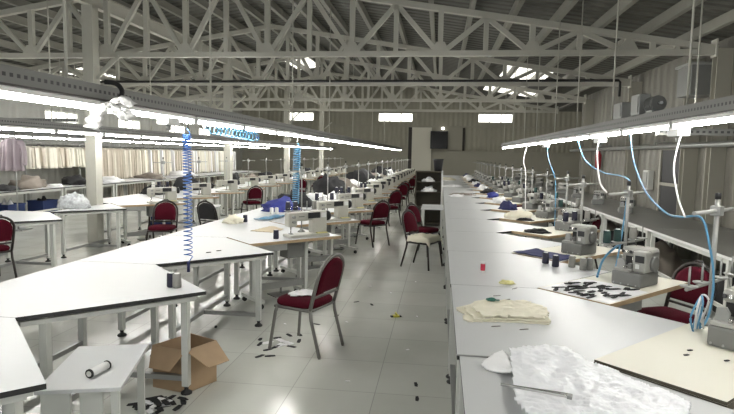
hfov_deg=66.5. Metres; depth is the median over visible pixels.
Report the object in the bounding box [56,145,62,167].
garment
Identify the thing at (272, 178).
sewing machine
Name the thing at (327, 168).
stand
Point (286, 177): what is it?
sewing machine
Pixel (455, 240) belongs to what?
work table
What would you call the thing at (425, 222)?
shelf
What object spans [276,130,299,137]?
tube light
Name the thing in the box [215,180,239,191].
sewing machine
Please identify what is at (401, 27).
roof purlin
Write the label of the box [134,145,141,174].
garment
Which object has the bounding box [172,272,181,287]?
thread cone
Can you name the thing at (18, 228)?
stand
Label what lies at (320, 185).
pile
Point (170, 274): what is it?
thread cone
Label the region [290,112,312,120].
window
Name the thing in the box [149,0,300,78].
roof purlin
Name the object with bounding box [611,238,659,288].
machine
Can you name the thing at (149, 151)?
garment
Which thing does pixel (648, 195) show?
air hose
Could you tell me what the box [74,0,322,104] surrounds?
beam
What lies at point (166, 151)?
garment
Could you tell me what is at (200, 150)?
garment
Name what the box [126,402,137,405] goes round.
scrap
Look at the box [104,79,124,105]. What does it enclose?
cable
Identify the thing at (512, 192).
machine
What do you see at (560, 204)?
thread cone
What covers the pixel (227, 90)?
support column
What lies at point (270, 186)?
table
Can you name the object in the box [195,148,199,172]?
garment
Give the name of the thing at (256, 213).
work table
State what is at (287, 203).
thread cone
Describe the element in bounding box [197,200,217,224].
banquet chair
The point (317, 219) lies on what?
sewing machine
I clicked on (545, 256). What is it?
thread cone
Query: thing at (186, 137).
air hose
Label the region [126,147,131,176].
garment
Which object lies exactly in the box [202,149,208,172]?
garment
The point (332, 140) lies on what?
tube light
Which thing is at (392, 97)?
roof truss
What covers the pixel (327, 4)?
roof purlin
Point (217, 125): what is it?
air hose
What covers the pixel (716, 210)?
stand
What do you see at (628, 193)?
stand
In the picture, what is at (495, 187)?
machine
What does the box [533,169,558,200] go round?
stand
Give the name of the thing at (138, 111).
tube light
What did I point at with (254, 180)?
sewing machine
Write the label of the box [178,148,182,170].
garment
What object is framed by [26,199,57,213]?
crate
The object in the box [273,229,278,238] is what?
thread cone
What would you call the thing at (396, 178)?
sewing machine
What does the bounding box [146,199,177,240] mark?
banquet chair
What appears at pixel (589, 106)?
trim
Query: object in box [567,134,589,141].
tube light
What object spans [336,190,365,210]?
sewing machine
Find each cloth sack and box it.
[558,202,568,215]
[582,210,591,224]
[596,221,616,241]
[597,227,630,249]
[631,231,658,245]
[655,240,684,276]
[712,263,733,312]
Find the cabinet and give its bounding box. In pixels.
[415,170,442,223]
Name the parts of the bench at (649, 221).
leg, rail, leg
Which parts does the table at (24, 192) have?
leg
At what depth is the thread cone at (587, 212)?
6.66 m
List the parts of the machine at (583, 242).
control panel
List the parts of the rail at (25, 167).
post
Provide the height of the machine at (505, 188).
0.304 m
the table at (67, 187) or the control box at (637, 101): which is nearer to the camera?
the control box at (637, 101)
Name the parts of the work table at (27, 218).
leg, leg, leg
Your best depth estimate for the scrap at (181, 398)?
4.04 m
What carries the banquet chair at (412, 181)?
on the floor
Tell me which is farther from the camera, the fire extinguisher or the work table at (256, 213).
the fire extinguisher
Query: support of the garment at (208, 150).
hanging from the rail at (25, 167)
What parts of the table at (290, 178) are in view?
stand frame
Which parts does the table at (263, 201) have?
stand frame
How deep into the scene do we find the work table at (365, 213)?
14.09 m
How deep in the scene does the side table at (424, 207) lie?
11.02 m
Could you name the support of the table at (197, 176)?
on the floor
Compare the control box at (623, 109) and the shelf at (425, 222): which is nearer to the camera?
the control box at (623, 109)
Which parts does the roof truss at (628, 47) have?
gusset plate, gusset plate, gusset plate, gusset plate, gusset plate, gusset plate, gusset plate, gusset plate, plate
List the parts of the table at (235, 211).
stand frame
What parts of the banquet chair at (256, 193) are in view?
seat, frame, backrest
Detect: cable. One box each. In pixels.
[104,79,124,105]
[523,146,526,210]
[596,139,606,192]
[673,135,685,216]
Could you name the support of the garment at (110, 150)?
hanging from the rail at (25, 167)
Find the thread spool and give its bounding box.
[480,262,485,272]
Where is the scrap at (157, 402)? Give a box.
[155,398,161,406]
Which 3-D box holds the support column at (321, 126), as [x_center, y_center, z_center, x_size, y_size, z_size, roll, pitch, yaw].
[-2.266,-3.272,30.279,0.737,4.400,0.340,2,5,7]
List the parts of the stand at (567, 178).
guide arm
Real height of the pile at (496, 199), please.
0.145 m
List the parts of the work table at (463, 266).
leg, leg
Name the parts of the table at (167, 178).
leg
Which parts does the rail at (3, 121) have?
hanger rod, hanger rod, plate, hanger rod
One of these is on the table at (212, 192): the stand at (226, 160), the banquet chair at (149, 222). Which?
the stand at (226, 160)
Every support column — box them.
[81,4,120,246]
[223,64,245,211]
[284,90,299,193]
[319,107,331,172]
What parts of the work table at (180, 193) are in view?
leg, leg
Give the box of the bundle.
[689,294,709,331]
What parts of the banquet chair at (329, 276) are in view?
leg, leg, seat frame, seat, leg, frame, backrest, leg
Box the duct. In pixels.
[675,62,711,97]
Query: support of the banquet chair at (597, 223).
on the floor
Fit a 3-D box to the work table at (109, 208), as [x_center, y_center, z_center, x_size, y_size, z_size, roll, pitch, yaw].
[-4.634,0.406,9.891,0.845,0.785,1.676,2,5,7]
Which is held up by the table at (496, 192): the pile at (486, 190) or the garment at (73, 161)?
the pile at (486, 190)
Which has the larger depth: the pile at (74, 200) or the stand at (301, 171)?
the pile at (74, 200)
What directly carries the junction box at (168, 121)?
attached to the rail at (12, 76)
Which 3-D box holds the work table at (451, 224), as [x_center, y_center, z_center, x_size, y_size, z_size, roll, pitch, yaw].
[1.887,0.666,8.368,1.462,0.785,1.601,2,5,7]
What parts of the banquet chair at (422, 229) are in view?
backrest, frame, seat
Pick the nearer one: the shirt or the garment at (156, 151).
the shirt
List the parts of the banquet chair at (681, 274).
seat, backrest, frame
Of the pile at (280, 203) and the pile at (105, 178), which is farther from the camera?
the pile at (105, 178)
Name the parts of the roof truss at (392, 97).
gusset plate, gusset plate, gusset plate, gusset plate, gusset plate, gusset plate, gusset plate, gusset plate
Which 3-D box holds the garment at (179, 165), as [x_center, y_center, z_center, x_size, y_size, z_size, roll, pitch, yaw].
[-8.592,-2.089,25.291,0.420,1.244,0.141,3,6,22]
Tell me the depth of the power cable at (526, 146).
10.55 m
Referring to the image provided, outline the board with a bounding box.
[594,323,733,405]
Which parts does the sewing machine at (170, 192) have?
control panel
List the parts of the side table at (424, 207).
leg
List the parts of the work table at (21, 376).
leg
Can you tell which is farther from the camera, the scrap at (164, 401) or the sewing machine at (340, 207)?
the sewing machine at (340, 207)
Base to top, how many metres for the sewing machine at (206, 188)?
0.310 m
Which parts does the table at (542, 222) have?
drawer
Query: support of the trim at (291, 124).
attached to the wall at (476, 139)
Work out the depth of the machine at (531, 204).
10.98 m
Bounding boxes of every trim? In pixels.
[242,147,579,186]
[291,124,575,128]
[408,127,411,168]
[462,128,464,150]
[579,99,594,210]
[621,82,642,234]
[673,59,704,258]
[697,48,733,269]
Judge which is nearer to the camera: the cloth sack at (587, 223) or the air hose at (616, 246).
the air hose at (616, 246)
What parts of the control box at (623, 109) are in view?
box lid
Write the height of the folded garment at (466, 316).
0.011 m
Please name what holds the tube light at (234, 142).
attached to the rail at (3, 121)
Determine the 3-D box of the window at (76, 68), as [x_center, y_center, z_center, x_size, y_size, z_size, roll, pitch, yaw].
[-8.662,-4.152,17.569,0.700,0.126,2.000,2,5,7]
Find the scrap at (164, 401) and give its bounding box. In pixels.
[161,399,169,405]
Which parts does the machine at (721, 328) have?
recess plate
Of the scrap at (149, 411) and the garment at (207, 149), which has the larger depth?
the garment at (207, 149)
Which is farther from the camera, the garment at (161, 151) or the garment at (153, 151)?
the garment at (161, 151)
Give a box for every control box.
[613,102,630,119]
[631,94,650,115]
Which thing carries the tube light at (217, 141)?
attached to the rail at (3, 121)
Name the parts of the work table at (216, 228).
leg, leg, leg, leg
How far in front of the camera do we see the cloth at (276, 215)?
8.72 m
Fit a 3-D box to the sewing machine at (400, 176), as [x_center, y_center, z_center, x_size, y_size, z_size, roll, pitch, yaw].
[1.011,-1.007,20.173,0.599,0.310,0.202,-3,7,-37]
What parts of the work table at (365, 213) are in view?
leg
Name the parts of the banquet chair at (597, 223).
frame, backrest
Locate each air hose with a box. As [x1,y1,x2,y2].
[182,122,192,271]
[203,123,259,140]
[292,139,300,203]
[547,147,555,225]
[577,139,629,265]
[596,244,621,277]
[629,130,714,327]
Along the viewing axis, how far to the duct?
9.39 m
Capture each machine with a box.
[147,184,179,203]
[186,183,213,196]
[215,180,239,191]
[239,177,260,188]
[259,175,277,185]
[275,174,291,182]
[283,206,330,238]
[288,172,302,180]
[303,172,312,178]
[309,170,321,176]
[317,196,351,221]
[328,169,335,174]
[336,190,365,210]
[351,185,375,202]
[363,184,383,196]
[371,181,389,192]
[378,178,394,188]
[383,176,398,185]
[388,175,402,182]
[392,173,404,180]
[396,172,407,179]
[479,173,486,180]
[481,175,489,181]
[484,176,491,184]
[488,178,498,186]
[492,180,503,189]
[498,182,510,192]
[504,185,518,197]
[512,189,528,202]
[514,173,520,179]
[520,174,527,181]
[522,193,540,209]
[527,176,534,183]
[535,178,543,185]
[536,196,557,218]
[545,180,554,189]
[555,204,579,231]
[557,183,565,193]
[561,219,596,255]
[572,186,584,197]
[591,188,605,204]
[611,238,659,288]
[618,196,635,213]
[707,276,733,350]
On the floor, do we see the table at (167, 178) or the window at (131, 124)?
the table at (167, 178)
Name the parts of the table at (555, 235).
drawer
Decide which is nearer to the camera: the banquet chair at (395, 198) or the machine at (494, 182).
the banquet chair at (395, 198)
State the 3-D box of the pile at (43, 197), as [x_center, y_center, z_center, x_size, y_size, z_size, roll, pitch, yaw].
[-8.649,-0.031,14.896,0.412,0.540,0.542,2,5,7]
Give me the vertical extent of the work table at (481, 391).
0.785 m
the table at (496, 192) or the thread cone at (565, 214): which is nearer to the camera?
the thread cone at (565, 214)
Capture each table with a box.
[0,187,64,211]
[0,210,62,267]
[0,261,205,401]
[0,317,46,413]
[27,183,115,215]
[34,344,148,413]
[50,203,126,257]
[77,235,273,338]
[83,179,153,196]
[103,196,166,236]
[111,202,185,245]
[125,177,176,194]
[125,192,200,229]
[157,196,218,232]
[159,175,209,182]
[167,220,308,299]
[173,188,227,221]
[192,191,244,223]
[195,204,220,225]
[196,173,223,187]
[212,172,246,175]
[214,182,266,208]
[216,188,264,215]
[219,185,248,214]
[220,209,331,271]
[227,231,340,308]
[233,170,260,177]
[239,185,281,209]
[241,180,280,204]
[258,179,293,200]
[258,206,343,243]
[259,182,294,203]
[270,219,359,277]
[276,180,296,198]
[289,178,315,193]
[299,208,372,254]
[312,200,356,227]
[333,202,382,239]
[335,206,366,228]
[340,196,389,228]
[357,192,391,219]
[363,188,399,213]
[420,204,443,246]
[442,184,473,199]
[442,187,476,204]
[442,193,486,227]
[442,197,492,236]
[442,202,499,245]
[443,180,467,182]
[443,182,470,184]
[443,189,479,193]
[443,209,504,264]
[443,218,541,286]
[443,231,561,320]
[444,251,608,378]
[446,284,685,413]
[458,356,733,413]
[476,192,507,200]
[480,196,528,221]
[484,201,521,212]
[491,207,542,221]
[499,215,557,236]
[512,226,599,242]
[513,246,622,265]
[538,272,687,311]
[603,365,733,409]
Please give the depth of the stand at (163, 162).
11.23 m
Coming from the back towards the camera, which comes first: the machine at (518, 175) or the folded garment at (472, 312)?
the machine at (518, 175)
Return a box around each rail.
[0,0,335,148]
[0,0,401,149]
[0,63,271,147]
[24,142,234,207]
[501,0,733,146]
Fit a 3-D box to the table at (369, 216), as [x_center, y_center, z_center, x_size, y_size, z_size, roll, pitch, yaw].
[0.088,-0.014,15.167,1.248,0.769,0.592,-3,7,-37]
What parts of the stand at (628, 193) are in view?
spool arm, guide arm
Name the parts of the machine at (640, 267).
recess plate, control panel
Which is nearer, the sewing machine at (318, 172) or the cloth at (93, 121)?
the cloth at (93, 121)
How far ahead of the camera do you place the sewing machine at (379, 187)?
13.54 m
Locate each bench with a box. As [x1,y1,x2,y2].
[509,180,545,184]
[517,183,558,198]
[526,186,573,193]
[537,190,596,215]
[552,195,624,230]
[572,202,672,246]
[601,212,733,254]
[647,229,733,306]
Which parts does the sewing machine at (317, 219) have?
control panel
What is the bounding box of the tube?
[85,360,110,377]
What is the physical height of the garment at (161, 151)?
1.227 m
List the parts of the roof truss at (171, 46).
gusset plate, gusset plate, gusset plate, gusset plate, gusset plate, gusset plate, gusset plate, gusset plate, plate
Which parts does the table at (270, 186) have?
stand frame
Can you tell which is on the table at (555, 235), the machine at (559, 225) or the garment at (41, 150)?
the machine at (559, 225)
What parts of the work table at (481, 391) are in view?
leg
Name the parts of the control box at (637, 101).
box lid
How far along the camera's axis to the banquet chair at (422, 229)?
10.32 m
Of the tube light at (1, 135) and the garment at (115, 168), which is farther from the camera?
the garment at (115, 168)
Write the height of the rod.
0.006 m
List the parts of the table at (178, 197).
stand frame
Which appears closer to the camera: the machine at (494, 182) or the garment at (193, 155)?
the machine at (494, 182)
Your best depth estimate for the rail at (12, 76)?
4.16 m
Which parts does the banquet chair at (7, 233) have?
seat, backrest, frame, leg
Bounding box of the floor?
[0,181,719,413]
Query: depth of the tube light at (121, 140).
17.62 m
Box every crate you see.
[0,203,25,210]
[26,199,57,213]
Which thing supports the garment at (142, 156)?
hanging from the rail at (25, 167)
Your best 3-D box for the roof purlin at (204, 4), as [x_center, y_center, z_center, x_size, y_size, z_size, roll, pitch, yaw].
[-3.420,-4.426,12.694,0.080,0.155,22.980,2,5,7]
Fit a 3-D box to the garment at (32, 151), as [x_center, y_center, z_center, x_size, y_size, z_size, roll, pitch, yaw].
[-9.755,-1.511,16.201,0.400,0.744,0.134,3,6,20]
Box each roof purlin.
[191,0,312,73]
[232,0,338,78]
[261,0,354,79]
[289,0,366,77]
[319,0,385,79]
[356,0,401,79]
[390,5,418,89]
[428,0,437,93]
[452,0,476,96]
[469,0,524,98]
[491,0,578,95]
[507,0,638,98]
[524,0,705,106]
[538,9,733,109]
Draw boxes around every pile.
[0,184,19,191]
[1,198,12,204]
[8,175,47,189]
[37,196,46,200]
[46,184,64,187]
[57,191,90,208]
[60,174,85,184]
[102,176,125,181]
[133,172,165,178]
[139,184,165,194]
[168,170,195,175]
[173,172,200,190]
[222,214,244,223]
[233,172,239,180]
[244,173,261,181]
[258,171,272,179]
[261,196,300,211]
[278,190,311,206]
[306,193,325,199]
[313,173,344,194]
[324,191,340,200]
[339,177,355,188]
[346,168,374,182]
[350,179,359,185]
[371,166,388,174]
[421,186,436,191]
[422,177,434,181]
[443,177,455,179]
[443,184,462,186]
[448,194,463,196]
[449,193,473,195]
[477,184,488,189]
[479,188,493,193]
[487,192,498,197]
[492,196,505,202]
[498,200,517,209]
[499,279,514,284]
[504,210,532,218]
[516,218,533,220]
[524,228,550,233]
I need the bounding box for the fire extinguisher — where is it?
[595,151,601,168]
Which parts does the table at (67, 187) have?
leg, leg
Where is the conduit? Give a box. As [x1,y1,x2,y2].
[100,79,620,96]
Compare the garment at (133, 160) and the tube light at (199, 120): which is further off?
the garment at (133, 160)
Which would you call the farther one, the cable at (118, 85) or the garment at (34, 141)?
the garment at (34, 141)
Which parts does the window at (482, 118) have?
pane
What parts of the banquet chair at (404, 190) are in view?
backrest, frame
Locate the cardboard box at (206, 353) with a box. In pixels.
[149,333,228,391]
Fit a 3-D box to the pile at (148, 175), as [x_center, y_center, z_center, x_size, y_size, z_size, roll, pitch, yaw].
[-8.002,-1.174,20.690,1.399,0.230,0.687,4,6,28]
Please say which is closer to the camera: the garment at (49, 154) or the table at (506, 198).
the table at (506, 198)
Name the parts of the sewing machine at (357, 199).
control panel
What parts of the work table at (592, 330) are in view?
leg, leg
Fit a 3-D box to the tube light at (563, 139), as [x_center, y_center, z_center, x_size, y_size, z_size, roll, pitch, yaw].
[3.031,-1.049,8.823,0.056,0.068,1.208,2,5,7]
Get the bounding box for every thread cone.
[167,272,173,287]
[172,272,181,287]
[243,214,247,221]
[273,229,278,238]
[285,202,290,210]
[293,201,297,209]
[312,200,316,208]
[542,252,548,263]
[552,255,558,266]
[558,199,562,206]
[563,212,568,221]
[568,255,575,267]
[571,211,576,220]
[575,198,579,205]
[579,258,586,269]
[584,210,589,218]
[586,257,592,269]
[603,230,610,242]
[613,229,621,241]
[629,227,636,238]
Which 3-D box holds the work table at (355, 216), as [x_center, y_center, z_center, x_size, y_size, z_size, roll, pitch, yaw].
[-0.893,0.227,12.528,1.610,0.785,1.676,2,5,7]
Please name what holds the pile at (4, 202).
in the crate at (21, 206)
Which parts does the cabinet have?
panel, panel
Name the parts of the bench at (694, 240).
leg, rail, leg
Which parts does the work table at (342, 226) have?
leg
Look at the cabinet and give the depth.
14.75 m
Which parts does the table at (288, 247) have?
drawer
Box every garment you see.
[26,144,34,167]
[26,144,34,168]
[31,144,38,167]
[34,141,40,168]
[36,144,45,166]
[39,144,47,166]
[41,145,53,168]
[46,143,56,168]
[46,145,57,167]
[51,142,63,166]
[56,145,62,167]
[58,145,64,166]
[62,145,68,166]
[63,145,71,167]
[69,145,79,165]
[70,145,74,166]
[72,143,81,165]
[74,146,84,165]
[75,143,85,167]
[102,146,109,175]
[102,149,103,176]
[103,146,109,174]
[104,146,113,175]
[110,144,117,176]
[111,185,120,196]
[112,147,116,176]
[115,144,122,178]
[115,147,124,178]
[118,147,127,177]
[122,148,126,177]
[124,147,128,177]
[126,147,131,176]
[129,147,135,177]
[130,184,133,194]
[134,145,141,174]
[134,147,138,174]
[135,145,143,173]
[135,183,138,193]
[138,146,146,172]
[140,145,149,171]
[145,148,152,172]
[150,148,154,173]
[151,148,158,173]
[153,148,160,173]
[158,146,163,174]
[159,148,165,174]
[164,148,167,174]
[166,147,171,173]
[169,146,174,171]
[171,148,176,170]
[175,148,177,170]
[176,148,180,170]
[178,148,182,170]
[191,149,194,172]
[194,150,197,172]
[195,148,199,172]
[199,149,203,171]
[200,150,205,171]
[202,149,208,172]
[207,149,210,171]
[208,150,212,171]
[210,149,214,171]
[212,149,216,171]
[214,149,221,171]
[233,151,235,169]
[456,300,550,324]
[464,299,550,322]
[471,299,548,319]
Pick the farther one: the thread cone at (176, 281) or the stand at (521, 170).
the stand at (521, 170)
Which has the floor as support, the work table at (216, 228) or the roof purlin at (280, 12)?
the work table at (216, 228)
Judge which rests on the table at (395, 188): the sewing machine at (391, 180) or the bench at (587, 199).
the sewing machine at (391, 180)
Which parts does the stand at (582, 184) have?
spool arm, guide arm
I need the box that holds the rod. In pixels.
[457,354,489,357]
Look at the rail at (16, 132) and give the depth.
16.59 m
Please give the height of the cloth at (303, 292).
0.020 m
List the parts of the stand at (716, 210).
spool arm, guide arm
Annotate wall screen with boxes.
[430,131,447,148]
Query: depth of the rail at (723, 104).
5.34 m
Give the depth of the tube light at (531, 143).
11.24 m
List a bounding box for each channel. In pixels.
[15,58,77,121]
[656,0,733,135]
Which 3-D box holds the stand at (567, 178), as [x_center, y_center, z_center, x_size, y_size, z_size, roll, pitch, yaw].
[2.978,-0.125,8.366,0.724,0.820,0.100,-3,7,-37]
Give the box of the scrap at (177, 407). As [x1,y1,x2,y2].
[172,405,182,410]
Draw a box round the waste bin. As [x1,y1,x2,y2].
[433,159,443,170]
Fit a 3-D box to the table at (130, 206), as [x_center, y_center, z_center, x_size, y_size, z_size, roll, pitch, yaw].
[-4.250,0.315,10.921,1.248,0.789,0.592,-3,7,-37]
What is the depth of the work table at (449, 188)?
17.79 m
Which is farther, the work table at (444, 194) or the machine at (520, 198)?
the work table at (444, 194)
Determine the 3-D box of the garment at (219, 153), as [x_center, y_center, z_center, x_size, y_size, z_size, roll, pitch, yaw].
[-7.970,-2.514,29.871,0.424,1.261,0.125,1,5,-5]
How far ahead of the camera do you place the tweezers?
2.28 m
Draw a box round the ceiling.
[0,0,733,111]
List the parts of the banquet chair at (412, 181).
backrest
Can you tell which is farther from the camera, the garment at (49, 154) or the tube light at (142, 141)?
the tube light at (142, 141)
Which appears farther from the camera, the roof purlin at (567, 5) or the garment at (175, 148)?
the garment at (175, 148)
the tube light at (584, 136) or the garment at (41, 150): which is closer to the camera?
the tube light at (584, 136)
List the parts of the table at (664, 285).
drawer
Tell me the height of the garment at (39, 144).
0.762 m
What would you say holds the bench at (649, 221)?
on the floor
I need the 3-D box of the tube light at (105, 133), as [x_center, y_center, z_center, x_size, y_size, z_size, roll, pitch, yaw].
[-4.604,-1.349,10.558,0.056,0.068,1.208,2,5,7]
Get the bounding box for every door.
[411,127,431,176]
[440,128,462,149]
[656,148,679,248]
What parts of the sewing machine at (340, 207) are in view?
control panel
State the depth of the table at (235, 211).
15.74 m
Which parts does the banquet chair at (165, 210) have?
seat, seat frame, frame, backrest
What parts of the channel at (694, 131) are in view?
hanger rod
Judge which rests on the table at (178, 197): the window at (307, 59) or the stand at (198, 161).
the stand at (198, 161)
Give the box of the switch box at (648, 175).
[642,170,653,189]
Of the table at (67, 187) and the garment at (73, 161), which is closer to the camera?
the table at (67, 187)
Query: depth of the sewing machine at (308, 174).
22.58 m
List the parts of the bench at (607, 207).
rail, leg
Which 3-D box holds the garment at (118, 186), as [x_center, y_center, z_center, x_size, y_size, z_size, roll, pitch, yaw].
[-8.842,-0.632,19.741,0.362,0.694,0.148,1,5,1]
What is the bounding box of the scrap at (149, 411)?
[146,409,155,413]
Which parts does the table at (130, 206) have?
drawer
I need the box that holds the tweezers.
[501,383,572,399]
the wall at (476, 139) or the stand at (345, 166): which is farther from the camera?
the wall at (476, 139)
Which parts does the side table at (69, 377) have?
leg, leg, leg, leg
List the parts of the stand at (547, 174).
guide arm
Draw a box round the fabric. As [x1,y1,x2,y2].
[509,344,690,413]
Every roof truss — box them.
[0,0,718,58]
[24,24,632,87]
[114,57,586,103]
[176,72,558,113]
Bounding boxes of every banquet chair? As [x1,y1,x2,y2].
[0,215,17,277]
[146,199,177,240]
[147,217,172,237]
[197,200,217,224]
[241,185,262,212]
[268,253,344,359]
[290,178,306,193]
[355,200,389,247]
[388,189,401,225]
[395,183,408,212]
[400,181,409,205]
[400,208,442,270]
[405,202,442,253]
[407,177,414,196]
[589,215,600,268]
[636,260,717,323]
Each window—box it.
[45,109,77,123]
[60,68,115,80]
[119,119,139,128]
[170,125,184,132]
[199,128,210,135]
[285,58,314,69]
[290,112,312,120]
[378,113,412,121]
[478,113,512,122]
[483,86,535,96]
[500,65,552,78]
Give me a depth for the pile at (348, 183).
15.70 m
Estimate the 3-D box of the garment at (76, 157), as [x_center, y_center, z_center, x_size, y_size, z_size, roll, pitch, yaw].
[-9.529,-1.695,18.127,0.401,0.762,0.130,1,5,0]
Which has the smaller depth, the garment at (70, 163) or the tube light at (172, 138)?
the tube light at (172, 138)
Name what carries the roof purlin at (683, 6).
on the roof truss at (392, 97)
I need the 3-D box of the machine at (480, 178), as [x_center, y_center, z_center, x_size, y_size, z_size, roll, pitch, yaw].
[4.937,-1.267,23.749,0.296,0.304,0.277,-3,7,-37]
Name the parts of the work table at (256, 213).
leg, leg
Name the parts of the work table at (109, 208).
leg, leg, leg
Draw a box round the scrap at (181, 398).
[177,396,188,400]
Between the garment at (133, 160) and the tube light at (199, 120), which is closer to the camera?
the tube light at (199, 120)
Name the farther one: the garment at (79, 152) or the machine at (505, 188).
the garment at (79, 152)
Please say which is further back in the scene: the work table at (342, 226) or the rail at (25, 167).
the rail at (25, 167)
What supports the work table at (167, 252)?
on the floor
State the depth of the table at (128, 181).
18.43 m
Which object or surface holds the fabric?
on the work table at (481, 391)
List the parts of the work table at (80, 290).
leg, leg, leg, leg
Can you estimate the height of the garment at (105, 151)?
1.244 m
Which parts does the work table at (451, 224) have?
leg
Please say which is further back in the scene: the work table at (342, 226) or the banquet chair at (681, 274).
the work table at (342, 226)
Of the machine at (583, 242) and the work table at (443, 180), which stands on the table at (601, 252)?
the machine at (583, 242)
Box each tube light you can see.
[0,85,112,113]
[0,125,55,132]
[0,134,31,137]
[32,136,65,139]
[56,129,103,135]
[66,137,84,139]
[101,139,120,141]
[103,132,140,137]
[117,104,195,123]
[120,140,141,142]
[141,135,170,139]
[142,141,160,143]
[171,137,194,140]
[194,139,215,142]
[195,117,243,129]
[215,140,232,143]
[233,141,247,144]
[244,125,276,134]
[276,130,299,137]
[300,133,316,139]
[317,136,330,141]
[331,138,341,142]
[527,141,537,145]
[538,139,551,144]
[550,137,566,142]
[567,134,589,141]
[589,129,623,138]
[621,121,671,134]
[671,112,733,128]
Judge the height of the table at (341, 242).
0.789 m
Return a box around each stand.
[10,132,32,230]
[151,157,172,199]
[190,157,206,194]
[225,157,227,189]
[242,157,254,186]
[284,163,317,231]
[315,162,339,209]
[334,161,354,194]
[351,160,365,187]
[498,164,511,180]
[505,165,520,183]
[512,166,529,188]
[522,167,541,192]
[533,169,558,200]
[550,171,580,209]
[561,175,598,223]
[601,181,647,259]
[679,193,733,326]
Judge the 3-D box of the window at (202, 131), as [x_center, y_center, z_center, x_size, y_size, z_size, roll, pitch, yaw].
[-9.186,-4.233,31.606,0.080,0.420,1.600,2,5,7]
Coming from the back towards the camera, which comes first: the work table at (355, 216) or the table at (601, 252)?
the work table at (355, 216)
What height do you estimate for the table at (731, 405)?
0.789 m
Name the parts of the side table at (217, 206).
leg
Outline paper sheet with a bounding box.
[541,279,647,302]
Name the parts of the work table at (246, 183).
leg, leg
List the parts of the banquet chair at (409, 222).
leg, frame, backrest, leg, seat frame, leg, leg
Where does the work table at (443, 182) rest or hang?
on the floor
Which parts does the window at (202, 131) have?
pane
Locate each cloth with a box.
[80,96,136,130]
[251,226,282,232]
[254,214,284,219]
[288,289,312,295]
[407,233,442,246]
[481,350,511,373]
[514,248,569,260]
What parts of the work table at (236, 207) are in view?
leg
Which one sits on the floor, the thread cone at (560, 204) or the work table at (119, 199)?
the work table at (119, 199)
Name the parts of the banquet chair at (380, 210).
leg, seat frame, leg, seat, frame, backrest, leg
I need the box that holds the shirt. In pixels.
[0,132,26,170]
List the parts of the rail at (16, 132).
plate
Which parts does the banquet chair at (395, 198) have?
backrest, frame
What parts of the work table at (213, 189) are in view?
leg, leg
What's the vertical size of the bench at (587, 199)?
0.785 m
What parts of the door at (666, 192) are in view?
frame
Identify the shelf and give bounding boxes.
[416,191,440,192]
[417,221,439,223]
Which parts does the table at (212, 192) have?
stand frame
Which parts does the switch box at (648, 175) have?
box door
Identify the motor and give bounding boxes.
[643,95,666,112]
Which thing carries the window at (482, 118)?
in the wall at (476, 139)
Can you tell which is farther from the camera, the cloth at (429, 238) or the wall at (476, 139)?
the wall at (476, 139)
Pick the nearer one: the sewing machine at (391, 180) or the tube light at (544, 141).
the tube light at (544, 141)
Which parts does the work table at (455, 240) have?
leg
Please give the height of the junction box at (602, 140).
0.100 m
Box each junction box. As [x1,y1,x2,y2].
[157,117,179,129]
[542,144,549,149]
[594,138,606,145]
[667,128,690,141]
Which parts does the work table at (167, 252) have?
leg, leg, leg, leg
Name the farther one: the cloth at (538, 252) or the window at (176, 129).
the window at (176, 129)
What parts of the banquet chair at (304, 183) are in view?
backrest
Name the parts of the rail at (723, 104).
hanger rod, hanger rod, hanger rod, hanger rod, hanger rod, hanger rod, hanger rod, plate, hanger rod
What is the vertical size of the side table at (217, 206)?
0.720 m
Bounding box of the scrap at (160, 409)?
[156,406,163,411]
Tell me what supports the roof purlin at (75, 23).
on the roof truss at (628, 47)
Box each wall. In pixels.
[0,92,241,202]
[242,86,581,152]
[578,36,733,271]
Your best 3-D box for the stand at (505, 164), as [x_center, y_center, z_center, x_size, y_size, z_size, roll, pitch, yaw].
[4.024,-0.847,16.295,0.640,0.820,0.100,-3,7,-37]
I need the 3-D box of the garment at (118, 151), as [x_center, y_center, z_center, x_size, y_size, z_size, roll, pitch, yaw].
[-9.212,-1.657,20.551,0.420,1.244,0.141,-1,6,-17]
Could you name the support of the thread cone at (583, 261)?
on the work table at (463, 266)
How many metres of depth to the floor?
5.60 m
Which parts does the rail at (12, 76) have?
hanger rod, plate, hanger rod, hanger rod, hanger rod, hanger rod, hanger rod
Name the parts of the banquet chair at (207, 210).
backrest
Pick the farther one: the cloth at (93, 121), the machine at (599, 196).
the machine at (599, 196)
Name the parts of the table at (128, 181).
leg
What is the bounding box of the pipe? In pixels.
[569,141,733,151]
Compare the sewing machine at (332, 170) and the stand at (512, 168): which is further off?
the sewing machine at (332, 170)
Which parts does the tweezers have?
arm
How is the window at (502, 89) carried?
attached to the ceiling
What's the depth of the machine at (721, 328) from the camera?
3.00 m
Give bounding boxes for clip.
[390,312,401,317]
[486,297,499,300]
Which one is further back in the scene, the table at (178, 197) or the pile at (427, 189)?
the pile at (427, 189)
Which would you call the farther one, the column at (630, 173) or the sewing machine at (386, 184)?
the sewing machine at (386, 184)
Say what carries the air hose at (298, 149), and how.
hanging from the rail at (12, 76)
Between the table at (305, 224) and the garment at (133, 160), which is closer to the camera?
the table at (305, 224)
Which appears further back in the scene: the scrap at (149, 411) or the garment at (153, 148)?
the garment at (153, 148)
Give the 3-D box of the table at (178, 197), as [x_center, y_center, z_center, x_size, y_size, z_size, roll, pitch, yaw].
[-4.032,0.154,12.579,1.248,0.769,0.592,-3,7,-37]
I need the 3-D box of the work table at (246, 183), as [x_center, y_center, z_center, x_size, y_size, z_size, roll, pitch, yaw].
[-3.925,-0.360,18.235,1.610,0.785,1.676,2,5,7]

